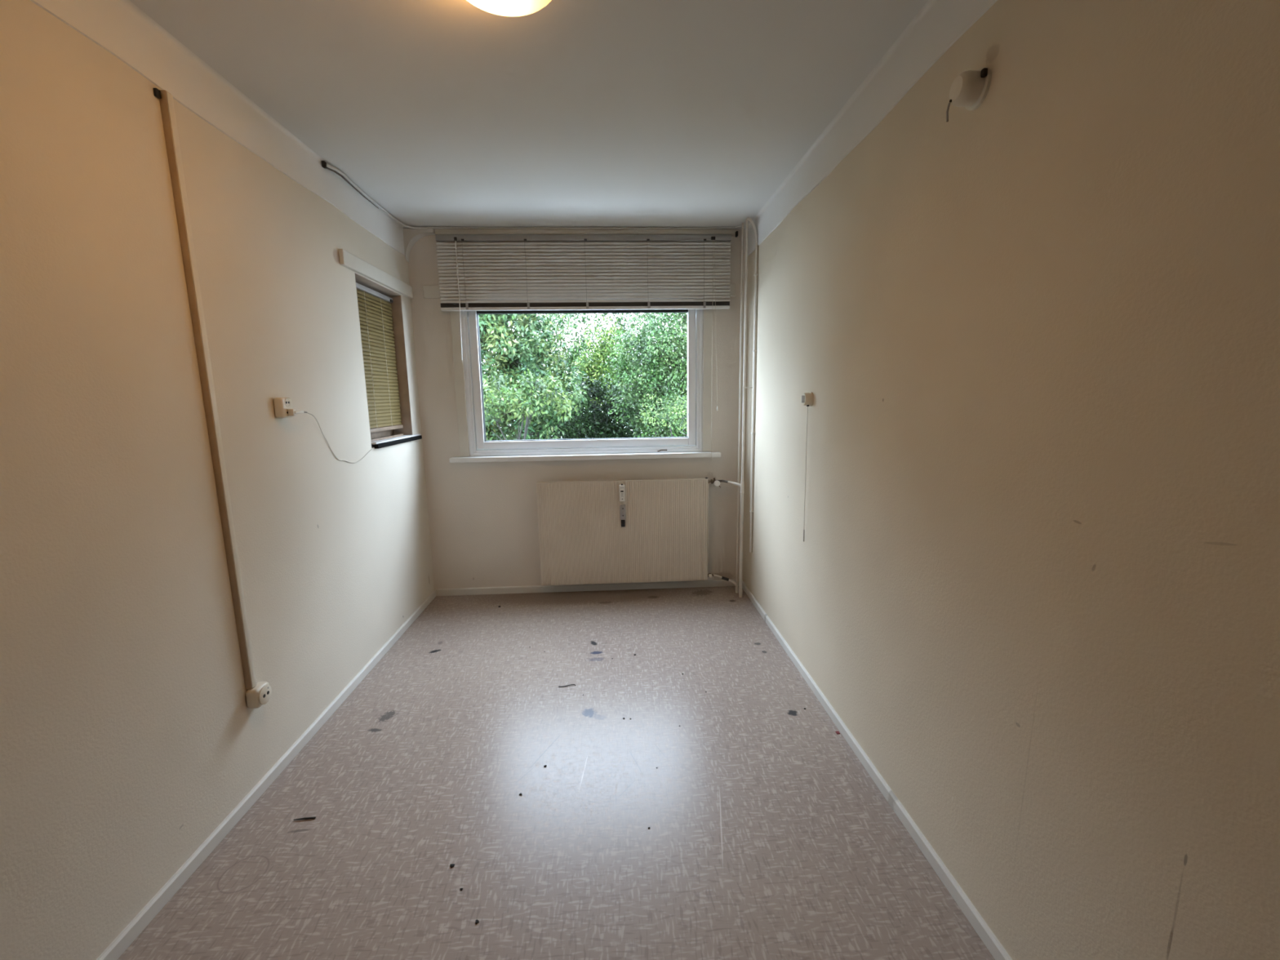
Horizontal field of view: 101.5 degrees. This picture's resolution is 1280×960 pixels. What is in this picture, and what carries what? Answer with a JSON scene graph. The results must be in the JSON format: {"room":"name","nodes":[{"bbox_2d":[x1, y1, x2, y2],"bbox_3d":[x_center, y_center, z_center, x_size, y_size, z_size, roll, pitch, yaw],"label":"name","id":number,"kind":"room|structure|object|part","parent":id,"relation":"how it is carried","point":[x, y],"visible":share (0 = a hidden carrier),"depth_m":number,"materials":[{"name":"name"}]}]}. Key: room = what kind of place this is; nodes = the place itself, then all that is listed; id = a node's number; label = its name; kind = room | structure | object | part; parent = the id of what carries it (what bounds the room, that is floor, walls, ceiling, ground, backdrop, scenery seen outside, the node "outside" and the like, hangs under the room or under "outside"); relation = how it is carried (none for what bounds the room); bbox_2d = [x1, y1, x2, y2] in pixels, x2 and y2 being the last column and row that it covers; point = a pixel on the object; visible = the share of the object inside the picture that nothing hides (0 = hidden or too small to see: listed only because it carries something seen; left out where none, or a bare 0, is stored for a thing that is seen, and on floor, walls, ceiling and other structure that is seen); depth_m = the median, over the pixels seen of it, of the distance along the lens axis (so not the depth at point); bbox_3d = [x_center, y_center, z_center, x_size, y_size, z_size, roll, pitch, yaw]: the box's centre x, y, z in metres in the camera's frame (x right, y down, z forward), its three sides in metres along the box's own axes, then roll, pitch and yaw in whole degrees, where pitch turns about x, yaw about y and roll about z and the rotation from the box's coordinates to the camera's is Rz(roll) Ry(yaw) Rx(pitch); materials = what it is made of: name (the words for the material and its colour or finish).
{"room":"empty room","nodes":[
{"label":"empty room","id":0,"kind":"room"},
{"bbox_2d":[0,0,434,959],"bbox_3d":[-1.488,0.108,0.484,0.300,2.500,6.480,-1,9,-3],"label":"wall","id":1,"kind":"structure","parent":0,"point":[129,733],"depth_m":1.48,"materials":[{"name":"paint"}]},
{"bbox_2d":[152,88,256,689],"bbox_3d":[-1.394,-0.206,1.696,0.024,1.914,0.042,-1,9,-3],"label":"duct","id":2,"kind":"object","parent":1,"relation":"attached to","point":[166,102],"visible":1,"depth_m":1.68,"materials":[{"name":"beige plastic"}]},
{"bbox_2d":[30,0,407,255],"bbox_3d":[-1.351,-1.058,0.410,0.021,0.180,6.088,-1,9,-3],"label":"trim","id":3,"kind":"structure","parent":1,"relation":"attached to","point":[119,27],"depth_m":1.73,"materials":[{"name":"paint"}]},
{"bbox_2d":[245,681,271,708],"bbox_3d":[-1.367,0.771,1.876,0.051,0.072,0.074,-1,9,-3],"label":"wall socket","id":4,"kind":"object","parent":1,"relation":"attached to","point":[259,695],"visible":1,"depth_m":1.85,"materials":[{"name":"beige plastic"}]},
{"bbox_3d":[-1.344,0.770,1.877,0.005,0.066,0.066,-1,9,-3],"label":"plate","id":5,"kind":"part","parent":4,"relation":"part of","materials":[{"name":"beige plastic"}]},
{"bbox_2d":[96,589,435,959],"bbox_3d":[-1.319,1.298,0.790,0.012,0.045,6.088,-1,9,-3],"label":"baseboard","id":6,"kind":"structure","parent":1,"relation":"attached to","point":[123,940],"depth_m":1.76,"materials":[{"name":"white wood"}]},
{"bbox_2d":[273,397,292,417],"bbox_3d":[-1.408,-0.285,2.066,0.037,0.080,0.070,-1,9,-3],"label":"wall socket","id":7,"kind":"object","parent":1,"relation":"attached to","point":[282,405],"visible":0.96,"depth_m":2.04,"materials":[{"name":"beige plastic"}]},
{"bbox_2d":[288,408,373,462],"bbox_3d":[-1.428,-0.201,2.467,0.041,0.284,0.789,-2,9,-7],"label":"cable","id":8,"kind":"object","parent":7,"relation":"attached to","point":[291,412],"visible":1,"depth_m":2.14,"materials":[{"name":"white plastic"}]},
{"bbox_2d":[338,248,413,298],"bbox_3d":[-1.483,-1.162,3.000,0.022,0.074,0.906,-1,9,-3],"label":"trim","id":9,"kind":"structure","parent":1,"relation":"attached to","point":[347,260],"depth_m":2.88,"materials":[{"name":"white wood"}]},
{"bbox_2d":[354,272,422,448],"bbox_3d":[-1.578,-0.674,3.124,0.222,0.918,0.707,-1,9,-3],"label":"window","id":10,"kind":"structure","parent":1,"relation":"in","point":[397,309],"depth_m":3.33,"materials":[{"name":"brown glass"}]},
{"bbox_2d":[355,282,403,432],"bbox_3d":[-1.545,-0.696,3.071,0.036,0.812,0.580,-1,9,-3],"label":"blind","id":11,"kind":"object","parent":10,"relation":"attached to","point":[380,362],"visible":0.69,"depth_m":3.10,"materials":[{"name":"yellow plastic"}]},
{"bbox_3d":[-1.530,-0.678,2.973,0.002,0.764,0.002,-1,9,-3],"label":"ladder cord","id":12,"kind":"part","parent":11,"relation":"part of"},
{"bbox_3d":[-1.541,-0.711,3.180,0.002,0.764,0.002,-1,9,-3],"label":"ladder cord","id":13,"kind":"part","parent":11,"relation":"part of","materials":[{"name":"beige fabric"}]},
{"bbox_3d":[-1.543,-0.305,3.131,0.026,0.022,0.569,-1,9,-3],"label":"rail","id":14,"kind":"part","parent":11,"relation":"part of","materials":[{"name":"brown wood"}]},
{"bbox_3d":[-1.625,-0.272,3.134,0.050,0.050,0.504,-1,9,-3],"label":"sash rail","id":15,"kind":"part","parent":10,"relation":"part of","materials":[{"name":"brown wood"}]},
{"bbox_2d":[371,433,403,441],"bbox_3d":[-1.515,-0.250,3.108,0.018,0.013,0.514,-1,9,-3],"label":"batten","id":16,"kind":"object","parent":10,"relation":"on","point":[401,434],"visible":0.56,"depth_m":3.11,"materials":[{"name":"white wood"}]},
{"bbox_3d":[-1.560,-0.253,3.206,0.186,0.011,0.676,-1,9,-3],"label":"sill","id":17,"kind":"part","parent":10,"relation":"part of","materials":[{"name":"stone"}]},
{"bbox_2d":[129,0,928,229],"bbox_3d":[-0.234,-1.255,0.334,2.852,0.200,6.480,-1,9,-3],"label":"ceiling","id":18,"kind":"structure","parent":0,"point":[442,113],"depth_m":1.88,"materials":[{"name":"paint"}]},
{"bbox_2d":[466,0,551,16],"bbox_3d":[-0.344,-1.262,1.300,0.292,0.088,0.292,-1,9,-3],"label":"ceiling lamp","id":19,"kind":"object","parent":18,"relation":"attached to","point":[500,7],"visible":1,"depth_m":1.37,"materials":[{"name":"white glass"}]},
{"bbox_2d":[321,160,742,229],"bbox_3d":[-0.400,-1.553,2.929,2.183,0.027,0.965,-1,9,-3],"label":"cable","id":20,"kind":"object","parent":18,"relation":"attached to","point":[324,165],"visible":1,"depth_m":3.35,"materials":[{"name":"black plastic"}]},
{"bbox_2d":[435,228,737,237],"bbox_3d":[-0.338,-1.618,3.421,1.966,0.062,0.069,-1,9,-3],"label":"rail","id":21,"kind":"object","parent":18,"relation":"attached to","point":[437,231],"visible":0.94,"depth_m":3.41,"materials":[{"name":"white plastic"}]},
{"bbox_2d":[117,586,995,959],"bbox_3d":[-0.193,1.410,0.763,2.852,0.200,6.480,-1,9,-3],"label":"floor","id":22,"kind":"structure","parent":0,"point":[768,837],"depth_m":1.78,"materials":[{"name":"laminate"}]},
{"bbox_2d":[293,817,315,820],"bbox_3d":[-1.145,1.155,1.785,0.070,0.006,0.006,-2,9,-6],"label":"splinter","id":23,"kind":"object","parent":22,"relation":"on","point":[304,818],"visible":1,"depth_m":1.78,"materials":[{"name":"black wood"}]},
{"bbox_2d":[713,222,743,592],"bbox_3d":[0.600,-0.426,3.592,0.185,2.500,0.021,2,9,15],"label":"pipe","id":24,"kind":"object","parent":22,"relation":"on","point":[735,584],"visible":1,"depth_m":3.57,"materials":[{"name":"beige metal"}]},
{"bbox_2d":[408,229,746,589],"bbox_3d":[-0.384,-0.427,3.697,2.252,2.500,0.092,-1,9,-3],"label":"wall","id":25,"kind":"structure","parent":0,"point":[483,516],"depth_m":3.69,"materials":[{"name":"paint"}]},
{"bbox_2d":[402,228,435,262],"bbox_3d":[-1.419,-1.522,3.391,0.197,0.191,0.055,-1,9,-3],"label":"trim","id":26,"kind":"structure","parent":25,"relation":"attached to","point":[411,236],"depth_m":3.36,"materials":[{"name":"paint"}]},
{"bbox_2d":[422,284,735,297],"bbox_3d":[-0.391,-1.268,3.509,2.085,0.080,0.012,-1,9,-3],"label":"trim","id":27,"kind":"structure","parent":25,"relation":"attached to","point":[428,291],"depth_m":3.50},
{"bbox_2d":[448,297,720,462],"bbox_3d":[-0.380,-0.707,3.609,1.876,1.127,0.145,-1,9,-3],"label":"window","id":28,"kind":"structure","parent":25,"relation":"in","point":[699,438],"depth_m":3.63,"materials":[{"name":"white plastic"}]},
{"bbox_3d":[-1.227,-0.686,3.558,0.064,1.058,0.010,-1,9,-3],"label":"casing","id":29,"kind":"part","parent":28,"relation":"part of","materials":[{"name":"white wood"}]},
{"bbox_3d":[-0.380,-1.159,3.582,1.444,0.030,0.040,-1,9,-3],"label":"gasket rail","id":30,"kind":"part","parent":28,"relation":"part of","materials":[{"name":"black rubber"}]},
{"bbox_2d":[435,234,731,410],"bbox_3d":[-0.344,-0.857,3.521,1.917,1.493,0.050,-1,9,-3],"label":"blind","id":31,"kind":"object","parent":28,"relation":"attached to","point":[617,297],"visible":1,"depth_m":3.44,"materials":[{"name":"plastic"}]},
{"bbox_3d":[-0.351,-1.143,3.482,1.910,0.020,0.028,-1,9,-3],"label":"rail","id":32,"kind":"part","parent":31,"relation":"part of","materials":[{"name":"white metal"}]},
{"bbox_3d":[0.425,-1.386,3.469,0.004,0.384,0.002,-1,9,-3],"label":"ladder cord","id":33,"kind":"part","parent":31,"relation":"part of","materials":[{"name":"white fabric"}]},
{"bbox_3d":[0.491,-0.857,3.547,0.005,1.459,0.008,7,12,41],"label":"pull cord","id":34,"kind":"part","parent":31,"relation":"part of","materials":[{"name":"white fabric"}]},
{"bbox_3d":[0.511,-1.043,3.519,0.031,1.084,0.002,0,9,5],"label":"pull cord","id":35,"kind":"part","parent":31,"relation":"part of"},
{"bbox_3d":[-0.370,-0.162,3.669,1.876,0.033,0.090,-1,9,-3],"label":"sill","id":36,"kind":"part","parent":28,"relation":"part of","materials":[{"name":"white paint"}]},
{"bbox_3d":[-0.374,-0.262,3.723,1.436,0.054,0.056,-1,9,-3],"label":"sash rail","id":37,"kind":"part","parent":28,"relation":"part of","materials":[{"name":"white wood"}]},
{"bbox_3d":[-0.373,-0.222,3.725,1.552,0.018,0.069,-1,9,-3],"label":"rebate rail","id":38,"kind":"part","parent":28,"relation":"part of","materials":[{"name":"white wood"}]},
{"bbox_3d":[-0.373,-0.200,3.726,1.588,0.024,0.074,-1,9,-3],"label":"frame rail","id":39,"kind":"part","parent":28,"relation":"part of","materials":[{"name":"white wood"}]},
{"bbox_3d":[-0.367,-0.289,3.723,1.444,0.010,0.040,-1,9,-3],"label":"gasket rail","id":40,"kind":"part","parent":28,"relation":"part of","materials":[{"name":"white plastic"}]},
{"bbox_3d":[-0.389,-1.236,3.562,1.552,0.018,0.069,-1,9,-3],"label":"rebate rail","id":41,"kind":"part","parent":28,"relation":"part of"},
{"bbox_3d":[0.469,-0.726,3.644,0.062,1.058,0.010,-1,9,-3],"label":"casing","id":42,"kind":"part","parent":28,"relation":"part of","materials":[{"name":"white paint"}]},
{"bbox_2d":[435,578,738,595],"bbox_3d":[-0.363,0.788,3.841,2.228,0.051,0.012,-1,9,-3],"label":"baseboard","id":43,"kind":"structure","parent":25,"relation":"attached to","point":[709,583],"depth_m":3.83,"materials":[{"name":"white wood"}]},
{"bbox_2d":[536,477,720,586],"bbox_3d":[-0.071,0.363,3.730,1.284,0.754,0.127,-1,9,-3],"label":"radiator","id":44,"kind":"object","parent":25,"relation":"attached to","point":[608,531],"visible":1,"depth_m":3.69,"materials":[{"name":"beige metal"}]},
{"bbox_3d":[-0.120,0.224,3.660,0.038,0.110,0.017,-1,9,-3],"label":"meter plate","id":45,"kind":"part","parent":44,"relation":"part of","materials":[{"name":"grey plastic"}]},
{"bbox_3d":[0.539,0.022,3.669,0.041,0.041,0.041,-1,9,-3],"label":"valve knob","id":46,"kind":"part","parent":44,"relation":"part of","materials":[{"name":"white plastic"}]},
{"bbox_2d":[742,0,1279,959],"bbox_3d":[1.061,0.048,0.613,0.300,2.500,6.480,-1,9,-3],"label":"wall","id":47,"kind":"structure","parent":0,"point":[1033,331],"depth_m":1.11,"materials":[{"name":"paint"}]},
{"bbox_2d":[717,217,752,597],"bbox_3d":[0.638,-0.417,3.534,0.258,2.500,0.048,5,11,34],"label":"pipe","id":48,"kind":"object","parent":47,"relation":"attached to","point":[740,485],"visible":0.98,"depth_m":3.51,"materials":[{"name":"white metal"}]},
{"bbox_2d":[746,217,758,551],"bbox_3d":[0.719,-0.572,3.421,0.076,2.161,0.037,0,9,6],"label":"pipe","id":49,"kind":"object","parent":47,"relation":"attached to","point":[749,219],"visible":1,"depth_m":3.40,"materials":[{"name":"white metal"}]},
{"bbox_2d":[801,391,813,541],"bbox_3d":[0.792,-0.056,2.517,0.039,0.726,0.066,-1,9,-3],"label":"switch","id":50,"kind":"object","parent":47,"relation":"attached to","point":[807,398],"visible":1,"depth_m":2.45,"materials":[{"name":"beige plastic"}]},
{"bbox_3d":[0.797,-0.050,2.514,0.003,0.605,0.012,6,11,36],"label":"pull cord","id":51,"kind":"part","parent":50,"relation":"part of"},
{"bbox_2d":[745,0,997,256],"bbox_3d":[0.877,-1.109,0.522,0.021,0.182,6.088,-1,9,-3],"label":"trim","id":52,"kind":"structure","parent":47,"relation":"attached to","point":[939,24],"depth_m":1.79,"materials":[{"name":"paint"}]},
{"bbox_2d":[742,580,1012,959],"bbox_3d":[0.918,1.246,0.903,0.012,0.045,6.088,-1,9,-3],"label":"baseboard","id":53,"kind":"structure","parent":47,"relation":"attached to","point":[975,918],"depth_m":1.72,"materials":[{"name":"white wood"}]},
{"bbox_2d":[946,66,991,121],"bbox_3d":[0.817,-0.970,1.313,0.069,0.110,0.089,-1,9,-3],"label":"wall lamp","id":54,"kind":"object","parent":47,"relation":"attached to","point":[969,90],"visible":1,"depth_m":1.29,"materials":[{"name":"beige plastic"}]},
{"bbox_3d":[0.846,-0.982,1.313,0.011,0.088,0.088,-1,9,-3],"label":"plate","id":55,"kind":"part","parent":54,"relation":"part of","materials":[{"name":"beige plastic"}]},
{"label":"outside","id":56,"kind":"structure","parent":0,"visible":0},
{"bbox_3d":[-0.549,0.033,10.909,18.000,0.080,14.000,-1,9,-3],"label":"ground","id":57,"kind":"structure","parent":56,"visible":0},
{"bbox_2d":[478,313,586,440],"bbox_3d":[-2.109,-1.055,6.787,2.860,3.549,1.376,-2,9,-5],"label":"tree","id":58,"kind":"object","parent":57,"relation":"on","point":[495,329],"visible":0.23,"depth_m":6.53,"materials":[{"name":"green plant"}]},
{"bbox_3d":[-1.771,-0.248,6.888,1.171,1.913,0.232,1,9,10],"label":"stem","id":59,"kind":"part","parent":58,"relation":"part of","materials":[{"name":"green plant"}]},
{"bbox_3d":[-1.482,-0.442,6.930,0.953,2.273,0.187,1,9,9],"label":"stem","id":60,"kind":"part","parent":58,"relation":"part of","materials":[{"name":"green plant"}]},
{"bbox_2d":[482,364,587,439],"bbox_3d":[-1.326,-0.179,5.700,1.592,2.141,0.887,-1,9,-3],"label":"shrub","id":61,"kind":"object","parent":57,"relation":"on","point":[543,391],"visible":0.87,"depth_m":5.56,"materials":[{"name":"green plant"}]},
{"bbox_3d":[-1.382,-0.017,5.803,0.469,1.791,0.172,-1,9,-3],"label":"stem","id":62,"kind":"part","parent":61,"relation":"part of","materials":[{"name":"green plant"}]},
{"bbox_3d":[-1.364,-0.073,5.845,0.255,1.887,0.218,-10,13,-43],"label":"stem","id":63,"kind":"part","parent":61,"relation":"part of","materials":[{"name":"green plant"}]},
{"bbox_3d":[-1.182,-0.091,5.716,0.234,1.958,0.221,1,9,12],"label":"stem","id":64,"kind":"part","parent":61,"relation":"part of","materials":[{"name":"green plant"}]},
{"bbox_2d":[479,312,687,439],"bbox_3d":[-0.785,-2.290,9.481,8.213,5.091,1.410,-1,9,-3],"label":"tree","id":65,"kind":"object","parent":57,"relation":"on","point":[583,343],"visible":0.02,"depth_m":9.32,"materials":[{"name":"green plant"}]},
{"bbox_3d":[-1.455,-1.470,9.675,2.288,3.428,0.416,-1,9,-3],"label":"stem","id":66,"kind":"part","parent":65,"relation":"part of","materials":[{"name":"green plant"}]},
{"bbox_3d":[-0.810,-1.278,9.585,1.236,3.060,0.304,0,9,3],"label":"stem","id":67,"kind":"part","parent":65,"relation":"part of","materials":[{"name":"green plant"}]},
{"bbox_3d":[-0.684,-1.585,9.618,2.401,3.649,0.277,-1,9,-3],"label":"stem","id":68,"kind":"part","parent":65,"relation":"part of","materials":[{"name":"green plant"}]},
{"bbox_2d":[488,354,685,439],"bbox_3d":[-0.823,-0.686,11.230,12.416,4.429,1.586,-1,9,-3],"label":"hedge","id":69,"kind":"object","parent":57,"relation":"on","point":[589,354],"visible":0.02,"depth_m":10.83,"materials":[{"name":"green plant"}]},
{"bbox_2d":[551,373,643,439],"bbox_3d":[-0.624,-0.505,7.763,1.431,2.109,0.527,-2,9,-5],"label":"shrub","id":70,"kind":"object","parent":57,"relation":"on","point":[599,428],"visible":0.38,"depth_m":7.65,"materials":[{"name":"green plant"}]},
{"bbox_3d":[-0.736,-0.270,7.815,0.498,1.631,0.063,-2,9,-7],"label":"stem","id":71,"kind":"part","parent":70,"relation":"part of","materials":[{"name":"green plant"}]},
{"bbox_2d":[570,315,635,433],"bbox_3d":[-0.561,-1.057,8.337,1.168,3.013,0.738,-1,9,-3],"label":"shrub","id":72,"kind":"object","parent":57,"relation":"on","point":[591,367],"visible":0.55,"depth_m":8.16,"materials":[{"name":"green plant"}]},
{"bbox_3d":[-0.601,-0.676,8.353,0.395,2.257,0.098,-3,9,-12],"label":"stem","id":73,"kind":"part","parent":72,"relation":"part of","materials":[{"name":"green plant"}]},
{"bbox_2d":[604,312,687,437],"bbox_3d":[0.657,-0.902,6.730,2.212,3.183,1.203,-1,9,-3],"label":"tree","id":74,"kind":"object","parent":57,"relation":"on","point":[657,357],"visible":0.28,"depth_m":6.45,"materials":[{"name":"green plant"}]},
{"bbox_2d":[635,387,687,436],"bbox_3d":[0.462,-0.083,5.803,1.024,1.867,0.687,-1,9,-3],"label":"shrub","id":75,"kind":"object","parent":57,"relation":"on","point":[680,400],"visible":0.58,"depth_m":5.61,"materials":[{"name":"green plant"}]}
]}

